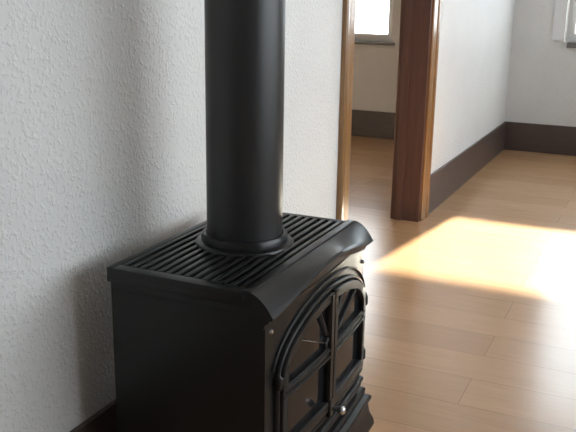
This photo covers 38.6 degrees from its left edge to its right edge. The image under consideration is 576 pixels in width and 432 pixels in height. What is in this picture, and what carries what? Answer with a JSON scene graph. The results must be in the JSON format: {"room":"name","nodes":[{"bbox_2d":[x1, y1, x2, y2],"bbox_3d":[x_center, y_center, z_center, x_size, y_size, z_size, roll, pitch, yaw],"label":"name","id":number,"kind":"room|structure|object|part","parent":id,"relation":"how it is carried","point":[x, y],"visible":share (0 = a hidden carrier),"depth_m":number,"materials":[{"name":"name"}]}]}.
{"room":"living room","nodes":[
{"label":"living room","id":0,"kind":"room"},
{"bbox_2d":[0,0,514,431],"bbox_3d":[-0.031,-0.844,2.725,0.150,2.600,8.150,8,17,24],"label":"wall","id":1,"kind":"structure","parent":0,"point":[103,116],"depth_m":1.92,"materials":[{"name":"paint"}]},
{"bbox_2d":[70,399,117,431],"bbox_3d":[-0.744,0.742,1.398,0.014,0.225,4.480,8,17,24],"label":"baseboard","id":2,"kind":"structure","parent":1,"relation":"attached to","point":[105,419],"depth_m":1.98,"materials":[{"name":"brown wood"}]},
{"bbox_2d":[336,0,441,221],"bbox_3d":[0.423,-0.886,3.740,0.198,2.155,1.370,8,17,24],"label":"door frame","id":3,"kind":"structure","parent":1,"relation":"in","point":[419,33],"depth_m":4.30,"materials":[{"name":"brown wood"}]},
{"bbox_3d":[0.237,-0.726,3.150,0.024,2.155,0.105,8,17,24],"label":"casing","id":4,"kind":"part","parent":3,"relation":"part of","materials":[{"name":"brown wood"}]},
{"bbox_3d":[0.609,-1.045,4.329,0.024,2.155,0.105,8,17,24],"label":"casing","id":5,"kind":"part","parent":3,"relation":"part of","materials":[{"name":"brown wood"}]},
{"bbox_3d":[0.767,-1.023,4.260,0.024,2.155,0.105,8,17,24],"label":"casing","id":6,"kind":"part","parent":3,"relation":"part of","materials":[{"name":"brown wood"}]},
{"bbox_2d":[428,121,505,214],"bbox_3d":[1.252,-0.376,5.572,0.014,0.225,2.300,8,17,24],"label":"baseboard","id":7,"kind":"structure","parent":1,"relation":"attached to","point":[451,176],"depth_m":5.32,"materials":[{"name":"brown wood"}]},
{"bbox_2d":[348,136,575,431],"bbox_3d":[0.231,0.498,2.988,7.150,0.120,8.600,8,17,24],"label":"floor","id":8,"kind":"structure","parent":0,"point":[470,319],"depth_m":3.38,"materials":[{"name":"laminate"}]},
{"bbox_2d":[107,212,373,431],"bbox_3d":[-0.070,0.359,2.014,0.450,0.656,0.657,8,17,24],"label":"stove","id":9,"kind":"object","parent":8,"relation":"on","point":[210,334],"visible":0.9,"depth_m":1.77,"materials":[{"name":"black metal"}]},
{"bbox_3d":[-0.108,0.076,1.955,0.349,0.036,0.591,8,17,24],"label":"plate","id":10,"kind":"part","parent":9,"relation":"part of","materials":[{"name":"black metal"}]},
{"bbox_2d":[204,0,285,241],"bbox_3d":[-0.088,-0.895,1.698,0.185,1.958,0.185,8,17,24],"label":"stovepipe","id":11,"kind":"object","parent":9,"relation":"on","point":[245,39],"visible":0.9,"depth_m":1.81,"materials":[{"name":"black metal"}]},
{"bbox_3d":[0.038,0.343,1.833,0.005,0.270,0.236,8,17,25],"label":"pane","id":12,"kind":"part","parent":9,"relation":"part of","materials":[{"name":"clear glass"}]},
{"bbox_3d":[0.044,0.349,1.828,0.018,0.302,0.255,8,17,25],"label":"door","id":13,"kind":"part","parent":9,"relation":"part of","materials":[{"name":"black metal"}]},
{"bbox_2d":[250,221,372,330],"bbox_3d":[0.079,0.122,1.883,0.063,0.075,0.599,8,17,24],"label":"hood","id":14,"kind":"object","parent":9,"relation":"attached to","point":[301,282],"depth_m":1.79,"materials":[{"name":"black metal"}]},
{"bbox_3d":[0.083,0.503,1.980,0.028,0.053,0.573,8,17,24],"label":"moulding","id":15,"kind":"part","parent":9,"relation":"part of","materials":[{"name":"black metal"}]},
{"bbox_3d":[0.120,0.461,1.959,0.036,0.022,0.022,8,17,24],"label":"latch knob","id":16,"kind":"part","parent":9,"relation":"part of","materials":[{"name":"silver metal"}]},
{"bbox_3d":[0.144,0.283,2.059,0.005,0.270,0.236,7,17,21],"label":"pane","id":17,"kind":"part","parent":9,"relation":"part of","materials":[{"name":"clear glass"}]},
{"bbox_3d":[0.151,0.288,2.055,0.018,0.302,0.255,7,17,21],"label":"door","id":18,"kind":"part","parent":9,"relation":"part of","materials":[{"name":"black metal"}]},
{"bbox_2d":[352,0,575,126],"bbox_3d":[2.003,-1.793,6.288,7.150,2.600,0.250,8,17,24],"label":"wall","id":19,"kind":"structure","parent":0,"point":[542,70],"depth_m":6.39,"materials":[{"name":"paint"}]},
{"bbox_2d":[351,110,394,138],"bbox_3d":[0.221,-0.852,7.241,2.986,0.225,0.014,8,17,24],"label":"baseboard","id":20,"kind":"structure","parent":19,"relation":"attached to","point":[375,124],"depth_m":7.01,"materials":[{"name":"brown wood"}]},
{"bbox_2d":[354,0,394,45],"bbox_3d":[0.357,-2.137,6.914,1.235,1.320,0.190,8,17,24],"label":"window","id":21,"kind":"structure","parent":19,"relation":"in","point":[368,38],"depth_m":6.89,"materials":[{"name":"white"}]},
{"bbox_3d":[0.385,-2.162,6.969,1.175,1.300,0.060,8,17,24],"label":"frame","id":22,"kind":"part","parent":21,"relation":"part of","materials":[{"name":"white wood"}]},
{"bbox_3d":[0.335,-1.503,7.061,1.235,0.020,0.130,8,17,24],"label":"sill","id":23,"kind":"part","parent":21,"relation":"part of","materials":[{"name":"wood"}]},
{"bbox_2d":[504,122,575,155],"bbox_3d":[3.342,-0.423,5.864,3.536,0.225,0.014,8,17,24],"label":"baseboard","id":24,"kind":"structure","parent":19,"relation":"attached to","point":[528,137],"depth_m":6.45,"materials":[{"name":"brown wood"}]},
{"bbox_2d":[552,0,575,47],"bbox_3d":[2.632,-2.060,5.845,1.280,1.730,0.195,8,17,24],"label":"window","id":25,"kind":"structure","parent":19,"relation":"in","point":[561,6],"depth_m":6.21,"materials":[{"name":"white"}]},
{"bbox_3d":[2.602,-2.067,5.775,1.280,1.680,0.018,8,17,24],"label":"casing","id":26,"kind":"part","parent":25,"relation":"part of","materials":[{"name":"white"}]},
{"bbox_3d":[2.642,-2.049,5.920,1.060,1.590,0.060,8,17,24],"label":"frame","id":27,"kind":"part","parent":25,"relation":"part of","materials":[{"name":"white"}]},
{"bbox_3d":[2.613,-1.237,6.040,1.065,0.040,0.135,8,17,24],"label":"sill","id":28,"kind":"part","parent":25,"relation":"part of","materials":[{"name":"stone"}]},
{"bbox_3d":[2.635,-2.046,5.906,0.996,1.526,0.052,8,17,24],"label":"sash","id":29,"kind":"part","parent":25,"relation":"part of","materials":[{"name":"white"}]}
]}

